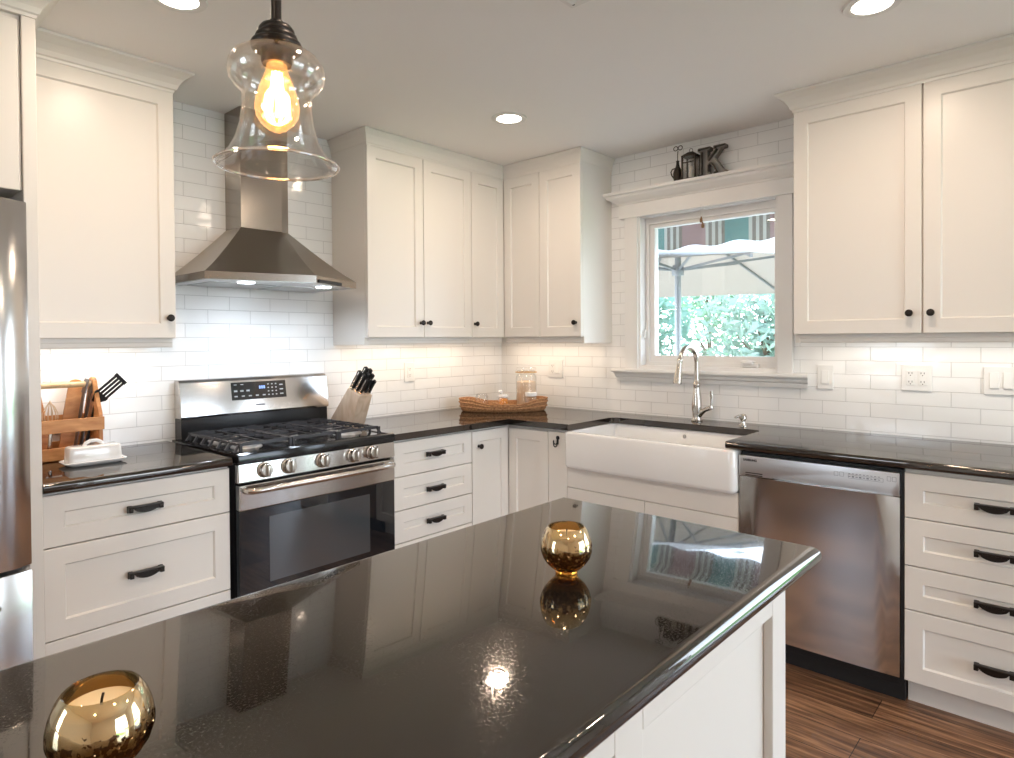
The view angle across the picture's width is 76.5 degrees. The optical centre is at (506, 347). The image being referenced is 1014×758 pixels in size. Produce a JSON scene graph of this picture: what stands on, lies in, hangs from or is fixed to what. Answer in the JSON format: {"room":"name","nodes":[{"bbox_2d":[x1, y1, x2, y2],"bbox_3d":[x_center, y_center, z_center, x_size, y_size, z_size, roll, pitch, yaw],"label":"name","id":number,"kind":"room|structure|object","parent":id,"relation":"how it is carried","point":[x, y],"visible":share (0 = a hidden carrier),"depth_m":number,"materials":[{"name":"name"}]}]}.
{"room":"kitchen","nodes":[
{"label":"kitchen","id":0,"kind":"room"},
{"bbox_2d":[40,101,501,445],"bbox_3d":[-1.941,0.117,2.545,0.150,2.448,5.800,0,1,42],"label":"wall","id":1,"kind":"structure","parent":0,"point":[221,332],"depth_m":3.14,"materials":[{"name":"white tile"}]},
{"bbox_2d":[0,0,194,93],"bbox_3d":[-1.824,-1.059,2.030,0.706,0.083,1.606,0,1,42],"label":"crown molding","id":2,"kind":"structure","parent":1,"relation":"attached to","point":[52,46],"depth_m":2.36,"materials":[{"name":"white paint"}]},
{"bbox_2d":[36,57,175,348],"bbox_3d":[-1.630,-0.521,2.511,0.351,1.047,0.524,0,1,42],"label":"upper cabinet","id":3,"kind":"object","parent":1,"relation":"attached to","point":[105,144],"visible":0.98,"depth_m":2.43,"materials":[{"name":"white paint"}]},
{"bbox_2d":[175,106,355,292],"bbox_3d":[-1.080,-0.699,2.980,0.534,0.836,0.748,0,1,42],"label":"range hood","id":4,"kind":"object","parent":1,"relation":"attached to","point":[256,250],"visible":0.99,"depth_m":3.00,"materials":[{"name":"silver metal"}]},
{"bbox_2d":[331,145,471,344],"bbox_3d":[-0.573,-0.542,3.677,0.351,1.047,0.752,0,1,42],"label":"upper cabinet","id":5,"kind":"object","parent":1,"relation":"attached to","point":[401,223],"visible":1,"depth_m":3.49,"materials":[{"name":"white paint"}]},
{"bbox_2d":[404,362,414,381],"bbox_3d":[-0.593,0.150,3.913,0.008,0.116,0.078,0,1,42],"label":"wall outlet","id":6,"kind":"object","parent":1,"relation":"attached to","point":[409,368],"visible":1,"depth_m":3.91,"materials":[{"name":"white plastic"}]},
{"bbox_2d":[408,366,411,377],"bbox_3d":[-0.591,0.150,3.911,0.003,0.067,0.033,0,1,42],"label":"receptacle","id":7,"kind":"object","parent":6,"relation":"attached to","point":[409,367],"depth_m":3.91,"materials":[{"name":"white plastic"}]},
{"bbox_2d":[468,172,542,343],"bbox_3d":[-0.020,-0.551,4.093,0.610,1.047,0.606,0,1,42],"label":"upper cabinet","id":8,"kind":"object","parent":1,"relation":"attached to","point":[505,218],"visible":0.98,"depth_m":3.98,"materials":[{"name":"white paint"}]},
{"bbox_2d":[327,126,614,181],"bbox_3d":[-0.185,-1.091,3.756,1.670,0.083,0.620,-1,1,-18],"label":"crown molding","id":9,"kind":"structure","parent":8,"relation":"attached to","point":[365,135],"depth_m":3.69,"materials":[{"name":"white paint"}]},
{"bbox_2d":[40,0,1013,165],"bbox_3d":[0.180,-1.157,0.598,5.900,0.120,5.800,0,1,42],"label":"ceiling","id":10,"kind":"structure","parent":0,"point":[611,78],"depth_m":2.48,"materials":[{"name":"white paint"}]},
{"bbox_2d":[152,0,208,12],"bbox_3d":[-1.042,-1.103,2.037,0.176,0.008,0.176,0,1,42],"label":"recessed light","id":11,"kind":"object","parent":10,"relation":"in","point":[183,6],"visible":1,"depth_m":2.07,"materials":[{"name":"white"}]},
{"bbox_2d":[212,0,339,180],"bbox_3d":[-0.302,-0.666,0.835,0.156,0.860,0.156,0,1,11],"label":"pendant light","id":12,"kind":"object","parent":10,"relation":"hanging from","point":[277,44],"visible":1,"depth_m":0.83,"materials":[{"name":"clear glass"}]},
{"bbox_2d":[251,37,301,70],"bbox_3d":[-0.300,-0.379,0.839,0.062,0.022,0.062,0,1,42],"label":"socket","id":13,"kind":"object","parent":12,"relation":"attached to","point":[276,53],"depth_m":0.82,"materials":[{"name":"black metal"}]},
{"bbox_2d":[491,112,526,124],"bbox_3d":[0.010,-1.124,3.160,0.176,0.008,0.176,0,1,42],"label":"recessed light","id":14,"kind":"object","parent":10,"relation":"in","point":[505,118],"visible":1,"depth_m":3.15,"materials":[{"name":"white paint"}]},
{"bbox_2d":[559,0,590,7],"bbox_3d":[0.224,-1.105,1.891,0.303,0.015,0.303,0,1,42],"label":"ceiling vent","id":15,"kind":"object","parent":10,"relation":"in","point":[571,3],"visible":1,"depth_m":2.06,"materials":[{"name":"white paint"}]},
{"bbox_2d":[842,0,901,18],"bbox_3d":[1.193,-1.118,2.101,0.176,0.008,0.176,0,1,42],"label":"recessed light","id":16,"kind":"object","parent":10,"relation":"in","point":[857,9],"visible":1,"depth_m":2.12,"materials":[{"name":"white"}]},
{"bbox_2d":[501,118,1013,444],"bbox_3d":[2.142,0.088,2.656,5.750,2.448,0.150,0,1,42],"label":"wall","id":17,"kind":"structure","parent":0,"point":[867,395],"depth_m":3.21,"materials":[{"name":"white tile"}]},
{"bbox_2d":[549,360,562,377],"bbox_3d":[0.316,0.138,4.202,0.116,0.116,0.012,0,1,42],"label":"wall outlet","id":18,"kind":"object","parent":17,"relation":"attached to","point":[555,366],"visible":1,"depth_m":4.20,"materials":[{"name":"white plastic"}]},
{"bbox_2d":[550,363,554,373],"bbox_3d":[0.299,0.138,4.217,0.033,0.067,0.003,0,1,42],"label":"receptacle","id":19,"kind":"object","parent":18,"relation":"attached to","point":[552,365],"depth_m":4.22,"materials":[{"name":"white plastic"}]},
{"bbox_2d":[539,163,611,342],"bbox_3d":[0.406,-0.551,3.879,0.304,1.047,0.351,0,1,42],"label":"upper cabinet","id":20,"kind":"object","parent":17,"relation":"attached to","point":[575,215],"visible":1,"depth_m":3.78,"materials":[{"name":"white paint"}]},
{"bbox_2d":[624,217,638,368],"bbox_3d":[0.738,-0.315,3.807,0.086,0.905,0.020,0,1,42],"label":"trim","id":21,"kind":"structure","parent":17,"relation":"attached to","point":[630,224],"depth_m":3.79,"materials":[{"name":"white paint"}]},
{"bbox_2d":[603,159,793,219],"bbox_3d":[1.019,-0.837,3.492,1.167,0.149,0.095,0,1,42],"label":"trim","id":22,"kind":"structure","parent":17,"relation":"attached to","point":[774,179],"depth_m":3.44,"materials":[{"name":"white paint"}]},
{"bbox_2d":[670,161,680,180],"bbox_3d":[0.941,-0.971,3.555,0.050,0.117,0.063,-1,1,-16],"label":"jug","id":23,"kind":"object","parent":22,"relation":"on","point":[676,176],"visible":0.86,"depth_m":3.53,"materials":[{"name":"brown ceramic"}]},
{"bbox_2d":[673,145,682,160],"bbox_3d":[0.943,-1.066,3.546,0.057,0.091,0.005,0,1,42],"label":"wire","id":24,"kind":"object","parent":23,"relation":"in","point":[680,145],"visible":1,"depth_m":3.55,"materials":[{"name":"grey metal"}]},
{"bbox_2d":[681,148,699,179],"bbox_3d":[1.001,-0.997,3.495,0.084,0.170,0.068,0,1,42],"label":"candle lantern","id":25,"kind":"object","parent":22,"relation":"on","point":[689,155],"visible":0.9,"depth_m":3.49,"materials":[{"name":"grey metal"}]},
{"bbox_2d":[689,166,693,176],"bbox_3d":[1.001,-0.952,3.496,0.026,0.068,0.026,0,1,42],"label":"pillar candle","id":26,"kind":"object","parent":25,"relation":"in","point":[691,168],"visible":0.77,"depth_m":3.48,"materials":[{"name":"white wax"}]},
{"bbox_2d":[698,143,728,175],"bbox_3d":[1.096,-0.989,3.417,0.159,0.156,0.038,0,1,42],"label":"ornament","id":27,"kind":"object","parent":22,"relation":"on","point":[707,159],"visible":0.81,"depth_m":3.42,"materials":[{"name":"grey metal"}]},
{"bbox_2d":[700,210,703,227],"bbox_3d":[1.056,-0.711,3.484,0.026,0.130,0.018,0,1,42],"label":"blind cord","id":28,"kind":"object","parent":17,"relation":"hanging from","point":[701,218],"visible":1,"depth_m":3.48,"materials":[{"name":"white plastic"}]},
{"bbox_2d":[638,196,776,369],"bbox_3d":[1.122,-0.328,3.569,0.801,0.890,0.152,0,1,42],"label":"window","id":29,"kind":"structure","parent":17,"relation":"in","point":[648,226],"depth_m":3.71,"materials":[{"name":"white paint"}]},
{"bbox_2d":[611,366,807,387],"bbox_3d":[1.075,0.156,3.521,1.119,0.085,0.116,0,1,42],"label":"trim","id":30,"kind":"structure","parent":17,"relation":"attached to","point":[742,377],"depth_m":3.42,"materials":[{"name":"white paint"}]},
{"bbox_2d":[658,214,774,250],"bbox_3d":[1.316,-0.884,3.810,1.730,0.473,0.472,0,1,42],"label":"awning","id":31,"kind":"object","parent":17,"relation":"attached to","point":[761,227],"visible":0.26,"depth_m":4.10,"materials":[{"name":"fabric"}]},
{"bbox_2d":[777,193,793,372],"bbox_3d":[1.391,-0.312,3.215,0.075,0.905,0.020,0,1,42],"label":"trim","id":32,"kind":"structure","parent":17,"relation":"attached to","point":[785,224],"depth_m":3.20,"materials":[{"name":"white paint"}]},
{"bbox_2d":[818,365,832,388],"bbox_3d":[1.533,0.143,3.099,0.070,0.116,0.012,0,1,42],"label":"wall switch","id":33,"kind":"object","parent":17,"relation":"attached to","point":[825,372],"visible":1,"depth_m":3.10,"materials":[{"name":"white plastic"}]},
{"bbox_2d":[774,33,1013,113],"bbox_3d":[1.716,-1.090,2.659,1.064,0.083,0.383,0,1,42],"label":"crown molding","id":34,"kind":"structure","parent":17,"relation":"attached to","point":[997,51],"depth_m":2.56,"materials":[{"name":"white paint"}]},
{"bbox_2d":[794,62,1013,342],"bbox_3d":[1.753,-0.545,2.657,1.002,1.047,0.351,0,1,42],"label":"upper cabinet","id":35,"kind":"object","parent":17,"relation":"attached to","point":[904,197],"visible":1,"depth_m":2.59,"materials":[{"name":"white paint"}]},
{"bbox_2d":[902,365,931,391],"bbox_3d":[1.814,0.135,2.847,0.116,0.116,0.008,0,1,42],"label":"wall outlet","id":36,"kind":"object","parent":17,"relation":"attached to","point":[914,377],"visible":1,"depth_m":2.84,"materials":[{"name":"white plastic"}]},
{"bbox_2d":[906,370,914,384],"bbox_3d":[1.795,0.135,2.860,0.033,0.067,0.003,0,1,42],"label":"receptacle","id":37,"kind":"object","parent":36,"relation":"attached to","point":[910,374],"depth_m":2.86,"materials":[{"name":"grey plastic"}]},
{"bbox_2d":[918,370,926,385],"bbox_3d":[1.829,0.135,2.829,0.033,0.067,0.003,0,1,42],"label":"receptacle","id":38,"kind":"object","parent":36,"relation":"attached to","point":[922,374],"depth_m":2.83,"materials":[{"name":"grey plastic"}]},
{"bbox_2d":[984,367,1013,395],"bbox_3d":[2.033,0.138,2.645,0.116,0.116,0.012,0,1,42],"label":"wall switch","id":39,"kind":"object","parent":17,"relation":"attached to","point":[997,380],"visible":1,"depth_m":2.65,"materials":[{"name":"white plastic"}]},
{"bbox_2d":[785,662,1013,757],"bbox_3d":[0.197,1.400,0.630,5.900,0.100,5.800,0,1,42],"label":"floor","id":40,"kind":"structure","parent":0,"point":[826,716],"depth_m":2.24,"materials":[{"name":"brown wood"}]},
{"bbox_2d":[0,197,32,669],"bbox_3d":[-1.954,0.463,1.776,0.808,1.775,0.924,0,1,42],"label":"refrigerator","id":41,"kind":"object","parent":40,"relation":"on","point":[16,611],"visible":0.94,"depth_m":1.87,"materials":[{"name":"grey metal"}]},
{"bbox_2d":[0,11,44,659],"bbox_3d":[-2.034,0.168,1.847,0.649,2.363,1.018,0,1,42],"label":"tall cabinet","id":42,"kind":"object","parent":40,"relation":"on","point":[18,109],"visible":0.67,"depth_m":1.99,"materials":[{"name":"white paint"}]},
{"bbox_2d":[43,467,230,655],"bbox_3d":[-1.485,0.899,2.455,0.651,0.880,0.598,0,1,42],"label":"base cabinet","id":43,"kind":"object","parent":40,"relation":"on","point":[119,558],"visible":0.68,"depth_m":2.22,"materials":[{"name":"white paint"}]},
{"bbox_2d":[42,441,232,494],"bbox_3d":[-1.488,0.441,2.450,0.650,0.032,0.598,0,1,42],"label":"countertop","id":44,"kind":"structure","parent":43,"relation":"on","point":[163,458],"depth_m":2.31,"materials":[{"name":"black stone"}]},
{"bbox_2d":[41,377,104,462],"bbox_3d":[-1.745,0.273,2.481,0.214,0.306,0.285,0,1,42],"label":"utensil caddy","id":45,"kind":"object","parent":44,"relation":"on","point":[96,424],"visible":0.34,"depth_m":2.47,"materials":[{"name":"orange wood"}]},
{"bbox_2d":[41,398,52,449],"bbox_3d":[-1.811,0.275,2.499,0.014,0.280,0.078,0,1,42],"label":"wooden paddle","id":46,"kind":"object","parent":45,"relation":"in","point":[44,437],"visible":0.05,"depth_m":2.50,"materials":[{"name":"orange wood"}]},
{"bbox_2d":[42,401,57,448],"bbox_3d":[-1.724,0.308,2.428,0.052,0.214,0.052,0,1,42],"label":"wire whisk","id":47,"kind":"object","parent":45,"relation":"in","point":[49,446],"visible":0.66,"depth_m":2.42,"materials":[{"name":"silver metal"}]},
{"bbox_2d":[59,379,82,447],"bbox_3d":[-1.732,0.270,2.550,0.015,0.286,0.087,0,1,42],"label":"wooden paddle","id":48,"kind":"object","parent":45,"relation":"in","point":[73,396],"visible":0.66,"depth_m":2.55,"materials":[{"name":"orange wood"}]},
{"bbox_2d":[74,378,95,444],"bbox_3d":[-1.676,0.268,2.549,0.080,0.291,0.030,-1,1,-35],"label":"serving tongs","id":49,"kind":"object","parent":45,"relation":"in","point":[84,389],"visible":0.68,"depth_m":2.54,"materials":[{"name":"grey metal"}]},
{"bbox_2d":[85,373,126,440],"bbox_3d":[-1.607,0.257,2.574,0.157,0.311,0.039,-1,1,-38],"label":"slotted turner","id":50,"kind":"object","parent":45,"relation":"in","point":[117,376],"visible":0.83,"depth_m":2.58,"materials":[{"name":"black plastic"}]},
{"bbox_2d":[59,438,126,467],"bbox_3d":[-1.517,0.380,2.359,0.114,0.092,0.202,0,1,42],"label":"butter dish","id":51,"kind":"object","parent":44,"relation":"on","point":[86,454],"visible":1,"depth_m":2.33,"materials":[{"name":"white ceramic"}]},
{"bbox_2d":[172,373,395,598],"bbox_3d":[-0.986,0.736,2.938,0.722,1.187,0.764,0,1,42],"label":"gas range","id":52,"kind":"object","parent":40,"relation":"on","point":[308,495],"visible":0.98,"depth_m":2.79,"materials":[{"name":"silver metal"}]},
{"bbox_2d":[172,427,394,464],"bbox_3d":[-1.013,0.422,2.945,0.650,0.039,0.746,0,1,42],"label":"cooktop","id":53,"kind":"object","parent":52,"relation":"in","point":[283,451],"depth_m":2.73,"materials":[{"name":"black metal"}]},
{"bbox_2d":[391,431,471,548],"bbox_3d":[-0.582,0.880,3.450,0.651,0.880,0.522,0,1,42],"label":"base cabinet","id":54,"kind":"object","parent":40,"relation":"on","point":[433,479],"visible":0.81,"depth_m":3.23,"materials":[{"name":"white paint"}]},
{"bbox_2d":[469,425,549,524],"bbox_3d":[-0.002,0.871,3.895,0.912,0.880,0.914,0,1,42],"label":"base cabinet","id":55,"kind":"object","parent":40,"relation":"on","point":[510,463],"visible":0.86,"depth_m":3.56,"materials":[{"name":"white paint"}]},
{"bbox_2d":[327,406,1013,480],"bbox_3d":[0.627,0.420,2.955,3.104,0.032,1.448,0,1,42],"label":"countertop","id":56,"kind":"structure","parent":55,"relation":"on","point":[979,459],"depth_m":2.85,"materials":[{"name":"black stone"}]},
{"bbox_2d":[330,388,371,426],"bbox_3d":[-0.830,0.310,3.393,0.282,0.198,0.084,0,1,42],"label":"knife block","id":57,"kind":"object","parent":56,"relation":"on","point":[353,407],"visible":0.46,"depth_m":3.33,"materials":[{"name":"brown wood"}]},
{"bbox_2d":[349,370,362,389],"bbox_3d":[-0.791,0.193,3.320,0.126,0.153,0.019,0,1,37],"label":"kitchen knife","id":58,"kind":"object","parent":57,"relation":"in","point":[359,373],"visible":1,"depth_m":3.30,"materials":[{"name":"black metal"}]},
{"bbox_2d":[354,374,365,392],"bbox_3d":[-0.766,0.207,3.302,0.121,0.146,0.017,0,1,37],"label":"kitchen knife","id":59,"kind":"object","parent":57,"relation":"in","point":[363,376],"visible":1,"depth_m":3.28,"materials":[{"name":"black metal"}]},
{"bbox_2d":[358,379,368,394],"bbox_3d":[-0.746,0.226,3.286,0.108,0.132,0.014,0,1,37],"label":"kitchen knife","id":60,"kind":"object","parent":57,"relation":"in","point":[366,381],"visible":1,"depth_m":3.27,"materials":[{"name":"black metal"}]},
{"bbox_2d":[360,366,368,377],"bbox_3d":[-0.768,0.183,3.339,0.140,0.170,0.019,0,1,37],"label":"kitchen knife","id":61,"kind":"object","parent":57,"relation":"in","point":[365,370],"visible":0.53,"depth_m":3.30,"materials":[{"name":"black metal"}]},
{"bbox_2d":[359,373,370,389],"bbox_3d":[-0.749,0.204,3.321,0.124,0.151,0.017,0,1,37],"label":"kitchen knife","id":62,"kind":"object","parent":57,"relation":"in","point":[368,375],"visible":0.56,"depth_m":3.29,"materials":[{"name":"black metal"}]},
{"bbox_2d":[363,379,372,394],"bbox_3d":[-0.729,0.225,3.304,0.108,0.132,0.014,0,1,37],"label":"kitchen knife","id":63,"kind":"object","parent":57,"relation":"in","point":[369,380],"visible":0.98,"depth_m":3.29,"materials":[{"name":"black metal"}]},
{"bbox_2d":[367,380,376,393],"bbox_3d":[-0.712,0.228,3.323,0.104,0.127,0.014,0,1,37],"label":"kitchen knife","id":64,"kind":"object","parent":57,"relation":"in","point":[373,383],"visible":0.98,"depth_m":3.31,"materials":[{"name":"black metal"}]},
{"bbox_2d":[459,396,547,412],"bbox_3d":[-0.022,0.354,4.040,0.564,0.082,0.321,0,1,-3],"label":"woven tray","id":65,"kind":"object","parent":56,"relation":"on","point":[467,404],"visible":0.92,"depth_m":3.93,"materials":[{"name":"brown wicker"}]},
{"bbox_2d":[498,390,507,404],"bbox_3d":[-0.023,0.324,4.020,0.064,0.120,0.064,0,1,42],"label":"glass jar","id":66,"kind":"object","parent":65,"relation":"in","point":[502,401],"visible":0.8,"depth_m":4.00,"materials":[{"name":"orange"}]},
{"bbox_2d":[515,371,536,403],"bbox_3d":[0.122,0.253,4.086,0.138,0.259,0.139,0,1,42],"label":"glass jar","id":67,"kind":"object","parent":65,"relation":"in","point":[523,386],"visible":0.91,"depth_m":4.04,"materials":[{"name":"beige"}]},
{"bbox_2d":[525,391,536,401],"bbox_3d":[0.148,0.329,3.982,0.075,0.108,0.076,0,1,42],"label":"candle","id":68,"kind":"object","parent":65,"relation":"in","point":[530,394],"visible":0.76,"depth_m":3.95,"materials":[{"name":"white wax"}]},
{"bbox_2d":[565,423,744,493],"bbox_3d":[0.790,0.530,3.216,0.912,0.192,0.479,0,1,42],"label":"farmhouse sink","id":69,"kind":"object","parent":56,"relation":"in","point":[679,457],"visible":0.79,"depth_m":3.07,"materials":[{"name":"white ceramic"}]},
{"bbox_2d":[673,345,712,421],"bbox_3d":[0.960,0.191,3.400,0.243,0.411,0.116,-1,1,-23],"label":"kitchen faucet","id":70,"kind":"object","parent":56,"relation":"on","point":[697,411],"visible":1,"depth_m":3.43,"materials":[{"name":"silver metal"}]},
{"bbox_2d":[734,414,747,426],"bbox_3d":[1.181,0.366,3.238,0.044,0.062,0.078,0,1,42],"label":"soap dispenser","id":71,"kind":"object","parent":56,"relation":"on","point":[742,417],"visible":1,"depth_m":3.24,"materials":[{"name":"silver metal"}]},
{"bbox_2d":[548,429,738,531],"bbox_3d":[0.806,0.873,3.329,1.042,0.880,0.667,0,1,42],"label":"base cabinet","id":72,"kind":"object","parent":40,"relation":"on","point":[720,510],"visible":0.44,"depth_m":3.09,"materials":[{"name":"white paint"}]},
{"bbox_2d":[585,591,784,757],"bbox_3d":[-0.424,0.850,0.353,0.418,1.016,2.091,0,1,42],"label":"base cabinet","id":73,"kind":"object","parent":40,"relation":"on","point":[731,703],"visible":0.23,"depth_m":0.84,"materials":[{"name":"white paint"}]},
{"bbox_2d":[0,497,821,757],"bbox_3d":[-0.429,0.328,0.335,0.487,0.029,2.151,0,1,42],"label":"countertop","id":74,"kind":"structure","parent":73,"relation":"on","point":[465,642],"depth_m":0.66,"materials":[{"name":"black stone"}]},
{"bbox_2d":[43,670,155,757],"bbox_3d":[-0.295,0.279,0.468,0.069,0.064,0.069,0,1,42],"label":"candle holder","id":75,"kind":"object","parent":74,"relation":"on","point":[119,727],"visible":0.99,"depth_m":0.45,"materials":[{"name":"gold metal"}]},
{"bbox_2d":[68,686,131,705],"bbox_3d":[-0.295,0.276,0.468,0.055,0.049,0.055,0,1,42],"label":"votive candle","id":76,"kind":"object","parent":75,"relation":"in","point":[108,693],"visible":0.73,"depth_m":0.48,"materials":[{"name":"beige wax"}]},
{"bbox_2d":[541,521,591,576],"bbox_3d":[0.080,0.271,0.864,0.069,0.064,0.069,0,1,42],"label":"candle holder","id":77,"kind":"object","parent":74,"relation":"on","point":[566,552],"visible":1,"depth_m":0.84,"materials":[{"name":"gold metal"}]},
{"bbox_2d":[739,450,907,700],"bbox_3d":[1.421,0.879,2.773,0.610,0.872,0.606,0,1,42],"label":"dishwasher","id":78,"kind":"object","parent":40,"relation":"on","point":[845,616],"visible":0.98,"depth_m":2.49,"materials":[{"name":"silver metal"}]},
{"bbox_2d":[904,469,1013,732],"bbox_3d":[1.848,0.877,2.395,0.528,0.880,0.651,0,1,42],"label":"base cabinet","id":79,"kind":"object","parent":40,"relation":"on","point":[959,656],"visible":1,"depth_m":2.24,"materials":[{"name":"white paint"}]},
{"label":"outside","id":80,"kind":"structure","parent":0,"visible":0},
{"bbox_3d":[7.686,1.350,7.102,24.000,0.060,13.850,0,1,42],"label":"ground","id":81,"kind":"structure","parent":80,"visible":0},
{"bbox_2d":[658,297,707,354],"bbox_3d":[1.967,-0.065,9.872,1.802,2.868,1.810,0,1,42],"label":"tree","id":82,"kind":"object","parent":81,"relation":"on","point":[668,304],"visible":0.08,"depth_m":9.57,"materials":[{"name":"green plant"}]},
{"bbox_2d":[658,237,774,354],"bbox_3d":[1.641,0.037,6.164,4.041,2.670,4.041,-1,1,-19],"label":"patio umbrella","id":83,"kind":"object","parent":81,"relation":"on","point":[735,267],"visible":0.34,"depth_m":6.99,"materials":[{"name":"grey fabric"}]},
{"bbox_2d":[663,294,773,355],"bbox_3d":[3.714,-0.378,11.775,2.008,3.398,2.015,0,1,42],"label":"tree","id":84,"kind":"object","parent":81,"relation":"on","point":[697,303],"visible":0.11,"depth_m":11.31,"materials":[{"name":"green plant"}]},
{"bbox_2d":[681,293,774,356],"bbox_3d":[3.571,-0.271,8.808,1.913,3.276,1.910,0,1,42],"label":"tree","id":85,"kind":"object","parent":81,"relation":"on","point":[767,346],"visible":0.22,"depth_m":8.83,"materials":[{"name":"green plant"}]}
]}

